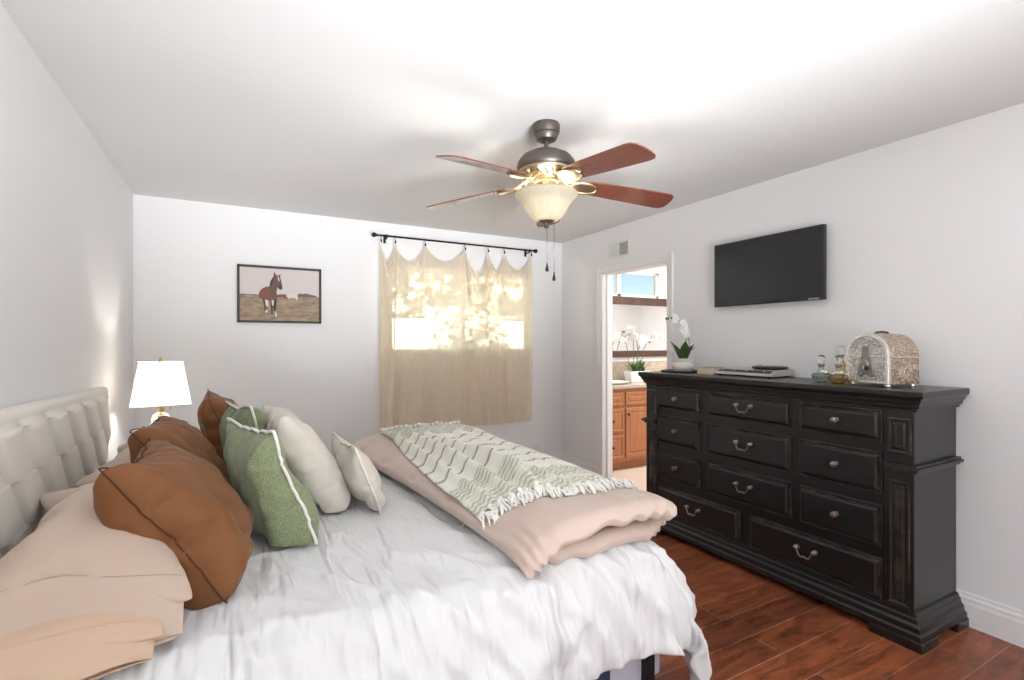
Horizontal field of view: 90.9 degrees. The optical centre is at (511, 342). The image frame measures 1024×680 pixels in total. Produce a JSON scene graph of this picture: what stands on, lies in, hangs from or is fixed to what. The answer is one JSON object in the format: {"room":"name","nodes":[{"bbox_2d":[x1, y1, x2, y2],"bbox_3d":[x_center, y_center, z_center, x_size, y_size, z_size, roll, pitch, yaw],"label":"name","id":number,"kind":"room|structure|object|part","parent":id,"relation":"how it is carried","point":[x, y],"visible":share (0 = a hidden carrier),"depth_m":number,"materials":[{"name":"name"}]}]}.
{"room":"bedroom","nodes":[
{"label":"bedroom","id":0,"kind":"room"},
{"bbox_2d":[0,2,132,460],"bbox_3d":[-0.671,0.145,-0.237,0.100,2.440,9.030,0,0,-29],"label":"wall","id":1,"kind":"structure","parent":0,"point":[66,212],"depth_m":2.09,"materials":[{"name":"white paint"}]},
{"bbox_2d":[133,194,561,454],"bbox_3d":[-1.081,0.145,4.642,3.872,2.440,0.120,0,0,-29],"label":"wall","id":2,"kind":"structure","parent":0,"point":[187,254],"depth_m":4.19,"materials":[{"name":"white paint"}]},
{"bbox_2d":[237,264,320,323],"bbox_3d":[-1.889,-0.387,4.115,0.625,0.459,0.028,0,0,-29],"label":"framed picture","id":3,"kind":"object","parent":2,"relation":"attached to","point":[265,294],"visible":1,"depth_m":4.10,"materials":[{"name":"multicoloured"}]},
{"bbox_2d":[372,232,537,256],"bbox_3d":[-0.496,-0.930,4.831,1.695,0.080,0.111,0,0,-29],"label":"curtain rod","id":4,"kind":"object","parent":2,"relation":"attached to","point":[385,237],"visible":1,"depth_m":4.73,"materials":[{"name":"black metal"}]},
{"bbox_3d":[-0.480,-0.940,4.801,1.625,0.017,0.017,0,0,-29],"label":"rod","id":5,"kind":"part","parent":4,"relation":"part of","materials":[{"name":"black metal"}]},
{"bbox_2d":[379,235,532,428],"bbox_3d":[-0.460,-0.068,4.759,1.571,1.767,0.146,0,0,-29],"label":"curtain","id":6,"kind":"object","parent":4,"relation":"hanging from","point":[456,344],"visible":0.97,"depth_m":4.74,"materials":[{"name":"fabric"}]},
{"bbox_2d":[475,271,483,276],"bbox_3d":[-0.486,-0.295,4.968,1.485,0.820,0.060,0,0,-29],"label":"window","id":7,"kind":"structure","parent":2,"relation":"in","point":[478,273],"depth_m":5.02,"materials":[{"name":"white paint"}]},
{"bbox_2d":[534,443,539,451],"bbox_3d":[0.266,1.123,5.307,0.070,0.115,0.010,0,0,-29],"label":"wall outlet","id":8,"kind":"object","parent":2,"relation":"attached to","point":[537,445],"visible":0.69,"depth_m":5.30,"materials":[{"name":"white plastic"}]},
{"bbox_2d":[550,454,561,458],"bbox_3d":[-1.101,1.286,4.553,3.752,0.157,0.016,0,0,-29],"label":"baseboard","id":9,"kind":"structure","parent":2,"relation":"attached to","point":[559,456],"depth_m":5.43,"materials":[{"name":"white paint"}]},
{"bbox_2d":[0,0,1023,242],"bbox_3d":[2.689,-1.135,1.178,7.352,0.120,11.280,0,0,-29],"label":"ceiling","id":10,"kind":"structure","parent":0,"point":[346,109],"depth_m":2.13,"materials":[{"name":"white paint"}]},
{"bbox_2d":[426,119,673,280],"bbox_3d":[0.196,-0.688,2.450,1.297,0.775,1.254,0,0,-29],"label":"ceiling fan","id":11,"kind":"object","parent":10,"relation":"hanging from","point":[546,201],"visible":1,"depth_m":2.40,"materials":[{"name":"brown wood"}]},
{"bbox_3d":[-0.233,-0.755,2.659,0.470,0.075,0.145,0,0,23],"label":"blade","id":12,"kind":"part","parent":11,"relation":"part of","materials":[{"name":"brown wood"}]},
{"bbox_3d":[-0.118,-0.755,2.158,0.145,0.075,0.470,0,0,41],"label":"blade","id":13,"kind":"part","parent":11,"relation":"part of","materials":[{"name":"brown wood"}]},
{"bbox_3d":[0.170,-0.667,2.488,0.316,0.140,0.316,0,0,-29],"label":"lamp shade","id":14,"kind":"part","parent":11,"relation":"part of","materials":[{"name":"white glass"}]},
{"bbox_3d":[0.208,-0.755,2.924,0.145,0.075,0.470,0,0,5],"label":"blade","id":15,"kind":"part","parent":11,"relation":"part of","materials":[{"name":"brown wood"}]},
{"bbox_3d":[0.395,-0.755,2.113,0.145,0.075,0.470,0,0,-31],"label":"blade","id":16,"kind":"part","parent":11,"relation":"part of","materials":[{"name":"brown wood"}]},
{"bbox_3d":[0.596,-0.755,2.587,0.470,0.075,0.145,0,0,-13],"label":"blade","id":17,"kind":"part","parent":11,"relation":"part of","materials":[{"name":"brown wood"}]},
{"bbox_2d":[612,266,666,361],"bbox_3d":[2.025,0.145,6.414,3.280,2.440,0.100,0,0,-29],"label":"wall","id":18,"kind":"structure","parent":0,"point":[661,271],"depth_m":6.25,"materials":[{"name":"white paint"}]},
{"bbox_2d":[612,272,657,297],"bbox_3d":[1.221,-0.698,5.967,1.320,0.305,0.050,0,0,-29],"label":"window","id":19,"kind":"structure","parent":18,"relation":"in","point":[630,284],"depth_m":6.12,"materials":[{"name":"glass"}]},
{"bbox_2d":[612,296,666,356],"bbox_3d":[1.720,-0.182,6.171,1.950,0.715,0.032,0,0,-29],"label":"mirror","id":20,"kind":"object","parent":18,"relation":"attached to","point":[648,315],"visible":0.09,"depth_m":6.07,"materials":[{"name":"brown wood"}]},
{"bbox_2d":[562,103,1023,611],"bbox_3d":[2.740,0.145,1.576,0.120,2.440,8.930,0,0,-29],"label":"wall","id":21,"kind":"structure","parent":0,"point":[925,231],"depth_m":2.65,"materials":[{"name":"white paint"}]},
{"bbox_2d":[608,239,628,258],"bbox_3d":[0.982,-0.859,4.647,0.010,0.137,0.285,0,0,-29],"label":"air vent","id":22,"kind":"object","parent":21,"relation":"in","point":[621,248],"visible":1,"depth_m":4.64,"materials":[{"name":"white plastic"}]},
{"bbox_2d":[602,261,666,478],"bbox_3d":[1.124,0.350,4.522,0.124,2.030,0.850,0,0,-29],"label":"trim","id":23,"kind":"structure","parent":21,"relation":"attached to","point":[606,277],"depth_m":4.87,"materials":[{"name":"white paint"}]},
{"bbox_2d":[596,252,673,475],"bbox_3d":[1.062,0.320,4.488,0.022,2.090,0.970,0,0,-29],"label":"trim","id":24,"kind":"structure","parent":21,"relation":"attached to","point":[669,257],"depth_m":4.85,"materials":[{"name":"white paint"}]},
{"bbox_2d":[714,224,826,306],"bbox_3d":[1.676,-0.476,3.321,0.067,0.446,0.777,0,0,-29],"label":"television","id":25,"kind":"object","parent":21,"relation":"attached to","point":[787,266],"visible":1,"depth_m":3.24,"materials":[{"name":"black plastic"}]},
{"bbox_2d":[561,454,1023,647],"bbox_3d":[2.660,1.286,1.581,0.016,0.157,8.814,0,0,-29],"label":"baseboard","id":26,"kind":"structure","parent":21,"relation":"attached to","point":[1003,622],"depth_m":2.35,"materials":[{"name":"white paint"}]},
{"bbox_2d":[612,465,1023,679],"bbox_3d":[2.448,1.413,1.514,7.252,0.104,9.100,0,0,-29],"label":"floor","id":27,"kind":"structure","parent":0,"point":[754,625],"depth_m":2.30,"materials":[{"name":"brown wood"}]},
{"bbox_2d":[0,387,658,679],"bbox_3d":[-0.767,0.774,2.197,2.053,1.183,1.990,0,0,-29],"label":"bed","id":28,"kind":"object","parent":27,"relation":"on","point":[50,444],"visible":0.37,"depth_m":1.73,"materials":[{"name":"fabric"}]},
{"bbox_3d":[-1.628,0.624,1.724,0.089,0.883,1.990,0,0,-29],"label":"headboard","id":29,"kind":"part","parent":28,"relation":"part of","materials":[{"name":"fabric"}]},
{"bbox_2d":[96,469,711,679],"bbox_3d":[-0.618,1.010,2.295,2.019,0.619,2.422,0,0,-29],"label":"duvet","id":30,"kind":"object","parent":28,"relation":"on","point":[406,591],"visible":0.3,"depth_m":1.53,"materials":[{"name":"white fabric"}]},
{"bbox_2d":[0,612,164,679],"bbox_3d":[-1.157,0.669,1.391,0.415,0.128,0.816,0,0,-29],"label":"bed pillow","id":31,"kind":"object","parent":30,"relation":"on","point":[88,646],"visible":0.41,"depth_m":1.11,"materials":[{"name":"beige fabric"}]},
{"bbox_2d":[0,482,191,645],"bbox_3d":[-1.170,0.573,1.456,0.487,0.287,0.793,0,0,-29],"label":"bed pillow","id":32,"kind":"object","parent":31,"relation":"on","point":[72,564],"visible":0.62,"depth_m":1.23,"materials":[{"name":"beige fabric"}]},
{"bbox_2d":[93,438,253,609],"bbox_3d":[-1.020,0.530,1.577,0.382,0.416,0.530,0,0,-29],"label":"throw pillow","id":33,"kind":"object","parent":30,"relation":"on","point":[171,495],"visible":0.85,"depth_m":1.40,"materials":[{"name":"orange fabric"}]},
{"bbox_2d":[127,413,230,485],"bbox_3d":[-1.268,0.520,2.002,0.361,0.436,0.481,0,0,-29],"label":"throw pillow","id":34,"kind":"object","parent":30,"relation":"on","point":[180,433],"visible":0.34,"depth_m":1.93,"materials":[{"name":"orange fabric"}]},
{"bbox_2d":[197,389,237,466],"bbox_3d":[-1.409,0.491,2.544,0.313,0.489,0.501,0,0,-29],"label":"throw pillow","id":35,"kind":"object","parent":30,"relation":"on","point":[210,412],"visible":0.29,"depth_m":2.32,"materials":[{"name":"orange fabric"}]},
{"bbox_2d":[219,401,268,450],"bbox_3d":[-1.204,0.497,2.347,0.468,0.456,0.252,0,0,42],"label":"throw pillow","id":36,"kind":"object","parent":30,"relation":"on","point":[247,415],"visible":0.3,"depth_m":2.20,"materials":[{"name":"green fabric"}]},
{"bbox_2d":[223,417,318,547],"bbox_3d":[-0.920,0.517,1.904,0.256,0.438,0.452,0,0,-44],"label":"throw pillow","id":37,"kind":"object","parent":30,"relation":"on","point":[284,510],"visible":0.91,"depth_m":1.77,"materials":[{"name":"green fabric"}]},
{"bbox_2d":[262,405,350,512],"bbox_3d":[-0.946,0.518,2.318,0.352,0.438,0.511,0,0,-29],"label":"throw pillow","id":38,"kind":"object","parent":30,"relation":"on","point":[307,457],"visible":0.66,"depth_m":2.13,"materials":[{"name":"beige fabric"}]},
{"bbox_2d":[331,432,385,513],"bbox_3d":[-0.722,0.593,2.337,0.178,0.297,0.508,0,0,-29],"label":"throw pillow","id":39,"kind":"object","parent":30,"relation":"on","point":[361,476],"visible":0.85,"depth_m":2.16,"materials":[{"name":"beige fabric"}]},
{"bbox_2d":[353,433,676,578],"bbox_3d":[-0.182,0.654,2.540,0.885,0.188,2.013,0,0,-29],"label":"comforter","id":40,"kind":"object","parent":30,"relation":"on","point":[544,530],"visible":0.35,"depth_m":1.78,"materials":[{"name":"beige fabric"}]},
{"bbox_2d":[377,420,637,529],"bbox_3d":[-0.220,0.590,2.645,0.651,0.224,1.860,0,0,-29],"label":"throw blanket","id":41,"kind":"object","parent":40,"relation":"on","point":[483,471],"visible":0.99,"depth_m":2.19,"materials":[{"name":"white fabric"}]},
{"bbox_3d":[-1.603,0.679,2.265,0.386,0.102,0.750,0,0,-29],"label":"bed pillow","id":42,"kind":"object","parent":30,"relation":"on","visible":0},
{"bbox_2d":[74,442,130,486],"bbox_3d":[-1.602,0.519,2.259,0.396,0.178,0.776,0,0,-29],"label":"bed pillow","id":43,"kind":"object","parent":42,"relation":"on","point":[123,456],"visible":0.2,"depth_m":1.98,"materials":[{"name":"beige fabric"}]},
{"bbox_3d":[0.496,1.200,1.840,0.056,0.330,0.056,0,0,-29],"label":"leg","id":44,"kind":"part","parent":28,"relation":"part of","materials":[{"name":"black wood"}]},
{"bbox_2d":[612,388,645,469],"bbox_3d":[1.842,0.927,5.958,2.440,0.868,0.518,0,0,-29],"label":"vanity cabinet","id":45,"kind":"object","parent":27,"relation":"on","point":[628,405],"visible":0.23,"depth_m":5.38,"materials":[{"name":"brown wood"}]},
{"bbox_3d":[1.047,1.105,5.265,0.320,0.250,0.018,0,0,-29],"label":"drawer","id":46,"kind":"part","parent":45,"relation":"part of","materials":[{"name":"brown wood"}]},
{"bbox_3d":[1.047,0.825,5.265,0.320,0.250,0.018,0,0,-29],"label":"drawer","id":47,"kind":"part","parent":45,"relation":"part of","materials":[{"name":"brown wood"}]},
{"bbox_3d":[1.047,0.600,5.265,0.320,0.140,0.018,0,0,-29],"label":"drawer","id":48,"kind":"part","parent":45,"relation":"part of","materials":[{"name":"brown wood"}]},
{"bbox_3d":[1.372,0.600,5.443,0.380,0.140,0.018,0,0,-29],"label":"drawer","id":49,"kind":"part","parent":45,"relation":"part of","materials":[{"name":"brown wood"}]},
{"bbox_3d":[1.372,0.965,5.443,0.380,0.530,0.018,0,0,-29],"label":"door","id":50,"kind":"part","parent":45,"relation":"part of","materials":[{"name":"brown wood"}]},
{"bbox_2d":[612,360,666,389],"bbox_3d":[1.835,0.359,5.960,2.490,0.268,0.507,0,0,-29],"label":"countertop","id":51,"kind":"structure","parent":45,"relation":"on","point":[618,367],"depth_m":5.92,"materials":[{"name":"stone"}]},
{"bbox_2d":[612,380,629,384],"bbox_3d":[1.084,0.440,5.510,0.440,0.022,0.326,0,0,-29],"label":"basin","id":52,"kind":"object","parent":51,"relation":"in","point":[613,381],"visible":0.5,"depth_m":5.57,"materials":[{"name":"white ceramic"}]},
{"bbox_2d":[613,325,664,382],"bbox_3d":[1.430,0.130,5.753,0.759,0.643,0.196,0,0,-29],"label":"potted orchid","id":53,"kind":"object","parent":51,"relation":"on","point":[632,376],"visible":0.99,"depth_m":5.70,"materials":[{"name":"white plant"}]},
{"bbox_3d":[1.428,0.390,5.756,0.298,0.125,0.131,0,0,-29],"label":"planter","id":54,"kind":"part","parent":53,"relation":"part of","materials":[{"name":"white ceramic"}]},
{"bbox_2d":[638,371,969,654],"bbox_3d":[1.561,0.792,3.077,0.468,1.146,1.771,0,0,-29],"label":"dresser","id":55,"kind":"object","parent":27,"relation":"on","point":[843,496],"visible":0.89,"depth_m":2.59,"materials":[{"name":"black paint"}]},
{"bbox_3d":[1.185,0.572,3.781,0.451,0.037,0.131,0,0,-29],"label":"waist moulding","id":56,"kind":"part","parent":55,"relation":"part of","materials":[{"name":"black paint"}]},
{"bbox_2d":[661,369,696,372],"bbox_3d":[1.253,0.212,3.715,0.304,0.013,0.304,0,0,-29],"label":"tray","id":57,"kind":"object","parent":55,"relation":"on","point":[664,370],"visible":0.61,"depth_m":3.60,"materials":[{"name":"black plastic"}]},
{"bbox_2d":[665,314,694,370],"bbox_3d":[1.265,-0.001,3.738,0.159,0.426,0.232,0,0,-29],"label":"potted orchid","id":58,"kind":"object","parent":57,"relation":"on","point":[682,363],"visible":1,"depth_m":3.69,"materials":[{"name":"white plant"}]},
{"bbox_3d":[1.217,-0.168,3.730,0.052,0.053,0.026,0,0,-13],"label":"flower","id":59,"kind":"part","parent":58,"relation":"part of","materials":[{"name":"white plant"}]},
{"bbox_3d":[1.266,0.166,3.733,0.156,0.094,0.156,0,0,-29],"label":"pot","id":60,"kind":"part","parent":58,"relation":"part of","materials":[{"name":"white ceramic"}]},
{"bbox_3d":[1.260,-0.145,3.708,0.032,0.050,0.048,0,0,-42],"label":"flower","id":61,"kind":"part","parent":58,"relation":"part of","materials":[{"name":"white plant"}]},
{"bbox_3d":[1.262,-0.079,3.682,0.051,0.048,0.024,0,0,-6],"label":"flower","id":62,"kind":"part","parent":58,"relation":"part of","materials":[{"name":"white plant"}]},
{"bbox_3d":[1.136,0.869,3.464,0.024,0.197,0.382,0,0,-29],"label":"drawer","id":63,"kind":"part","parent":55,"relation":"part of","materials":[{"name":"black paint"}]},
{"bbox_3d":[1.136,0.617,3.464,0.024,0.196,0.382,0,0,-29],"label":"drawer","id":64,"kind":"part","parent":55,"relation":"part of","materials":[{"name":"black paint"}]},
{"bbox_3d":[1.136,0.395,3.464,0.024,0.147,0.382,0,0,-29],"label":"drawer","id":65,"kind":"part","parent":55,"relation":"part of","materials":[{"name":"black paint"}]},
{"bbox_3d":[1.185,1.113,3.321,0.028,0.056,0.122,0,0,-29],"label":"pull handle","id":66,"kind":"part","parent":55,"relation":"part of","materials":[{"name":"grey metal"}]},
{"bbox_3d":[1.208,1.115,3.334,0.024,0.190,0.679,0,0,-29],"label":"drawer","id":67,"kind":"part","parent":55,"relation":"part of","materials":[{"name":"black paint"}]},
{"bbox_2d":[697,367,724,374],"bbox_3d":[1.435,0.195,3.458,0.182,0.049,0.273,0,0,-43],"label":"book","id":68,"kind":"object","parent":55,"relation":"on","point":[700,370],"visible":0.77,"depth_m":3.46,"materials":[{"name":"beige paper"}]},
{"bbox_3d":[1.366,0.867,2.990,0.028,0.056,0.122,0,0,-29],"label":"pull handle","id":69,"kind":"part","parent":55,"relation":"part of","materials":[{"name":"grey metal"}]},
{"bbox_3d":[1.366,0.615,2.990,0.028,0.056,0.122,0,0,-29],"label":"pull handle","id":70,"kind":"part","parent":55,"relation":"part of","materials":[{"name":"grey metal"}]},
{"bbox_3d":[1.366,0.393,2.990,0.028,0.056,0.122,0,0,-29],"label":"pull handle","id":71,"kind":"part","parent":55,"relation":"part of","materials":[{"name":"grey metal"}]},
{"bbox_3d":[1.389,0.869,3.003,0.024,0.197,0.560,0,0,-29],"label":"drawer","id":72,"kind":"part","parent":55,"relation":"part of","materials":[{"name":"black paint"}]},
{"bbox_3d":[1.389,0.617,3.003,0.024,0.196,0.560,0,0,-29],"label":"drawer","id":73,"kind":"part","parent":55,"relation":"part of","materials":[{"name":"black paint"}]},
{"bbox_3d":[1.389,0.395,3.003,0.024,0.147,0.560,0,0,-29],"label":"drawer","id":74,"kind":"part","parent":55,"relation":"part of","materials":[{"name":"black paint"}]},
{"bbox_2d":[714,365,793,377],"bbox_3d":[1.579,0.182,3.289,0.262,0.073,0.420,0,0,-29],"label":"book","id":75,"kind":"object","parent":55,"relation":"on","point":[757,370],"visible":0.99,"depth_m":3.16,"materials":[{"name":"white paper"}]},
{"bbox_3d":[1.648,0.162,3.219,0.208,0.018,0.208,0,0,-29],"label":"platter","id":76,"kind":"part","parent":75,"relation":"part of","materials":[{"name":"black plastic"}]},
{"bbox_3d":[1.545,1.113,2.663,0.028,0.056,0.122,0,0,-29],"label":"pull handle","id":77,"kind":"part","parent":55,"relation":"part of","materials":[{"name":"grey metal"}]},
{"bbox_3d":[1.568,1.115,2.676,0.024,0.190,0.700,0,0,-29],"label":"drawer","id":78,"kind":"part","parent":55,"relation":"part of","materials":[{"name":"black paint"}]},
{"bbox_2d":[811,355,829,382],"bbox_3d":[1.687,0.144,2.748,0.097,0.150,0.095,0,0,-29],"label":"perfume bottle","id":79,"kind":"object","parent":55,"relation":"on","point":[820,375],"visible":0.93,"depth_m":2.73,"materials":[{"name":"green glass"}]},
{"bbox_3d":[1.615,0.864,2.528,0.035,0.031,0.031,0,0,-29],"label":"knob","id":80,"kind":"part","parent":55,"relation":"part of","materials":[{"name":"grey metal"}]},
{"bbox_3d":[1.615,0.612,2.528,0.035,0.031,0.031,0,0,-29],"label":"knob","id":81,"kind":"part","parent":55,"relation":"part of","materials":[{"name":"grey metal"}]},
{"bbox_3d":[1.615,0.390,2.528,0.035,0.031,0.031,0,0,-29],"label":"knob","id":82,"kind":"part","parent":55,"relation":"part of","materials":[{"name":"grey metal"}]},
{"bbox_2d":[828,355,848,383],"bbox_3d":[1.713,0.144,2.647,0.097,0.150,0.095,0,0,-29],"label":"perfume bottle","id":83,"kind":"object","parent":55,"relation":"on","point":[837,376],"visible":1,"depth_m":2.63,"materials":[{"name":"orange glass"}]},
{"bbox_3d":[1.641,0.869,2.542,0.024,0.197,0.396,0,0,-29],"label":"drawer","id":84,"kind":"part","parent":55,"relation":"part of","materials":[{"name":"black paint"}]},
{"bbox_3d":[1.641,0.617,2.542,0.024,0.196,0.396,0,0,-29],"label":"drawer","id":85,"kind":"part","parent":55,"relation":"part of","materials":[{"name":"black paint"}]},
{"bbox_3d":[1.641,0.395,2.542,0.024,0.147,0.396,0,0,-29],"label":"drawer","id":86,"kind":"part","parent":55,"relation":"part of","materials":[{"name":"black paint"}]},
{"bbox_2d":[834,345,849,382],"bbox_3d":[1.794,0.118,2.749,0.089,0.202,0.087,0,0,-29],"label":"perfume bottle","id":87,"kind":"object","parent":55,"relation":"on","point":[840,349],"visible":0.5,"depth_m":2.73,"materials":[{"name":"orange glass"}]},
{"bbox_2d":[845,331,919,386],"bbox_3d":[1.869,0.080,2.563,0.228,0.278,0.230,0,0,-15],"label":"chest","id":88,"kind":"object","parent":55,"relation":"on","point":[887,359],"visible":0.98,"depth_m":2.48,"materials":[{"name":"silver metal"}]},
{"bbox_3d":[1.797,0.081,2.544,0.022,0.222,0.198,0,0,-15],"label":"panel","id":89,"kind":"part","parent":88,"relation":"part of","materials":[{"name":"silver metal"}]},
{"bbox_3d":[1.883,-0.047,2.567,0.099,0.023,0.012,0,0,-15],"label":"lid handle","id":90,"kind":"part","parent":88,"relation":"part of","materials":[{"name":"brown metal"}]},
{"bbox_3d":[1.950,0.572,2.386,0.451,0.037,0.141,0,0,-29],"label":"waist moulding","id":91,"kind":"part","parent":55,"relation":"part of","materials":[{"name":"black paint"}]},
{"bbox_3d":[-2.146,1.087,3.123,0.503,0.555,0.420,0,0,-29],"label":"nightstand","id":92,"kind":"object","parent":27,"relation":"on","visible":0},
{"bbox_2d":[129,358,191,424],"bbox_3d":[-2.139,0.451,3.069,0.308,0.718,0.308,0,0,-37],"label":"table lamp","id":93,"kind":"object","parent":92,"relation":"on","point":[160,384],"visible":0.62,"depth_m":2.97,"materials":[{"name":"white fabric"}]},
{"bbox_3d":[-2.139,0.248,3.069,0.302,0.253,0.302,0,0,-37],"label":"lamp shade","id":94,"kind":"part","parent":93,"relation":"part of","materials":[{"name":"fabric"}]}
]}

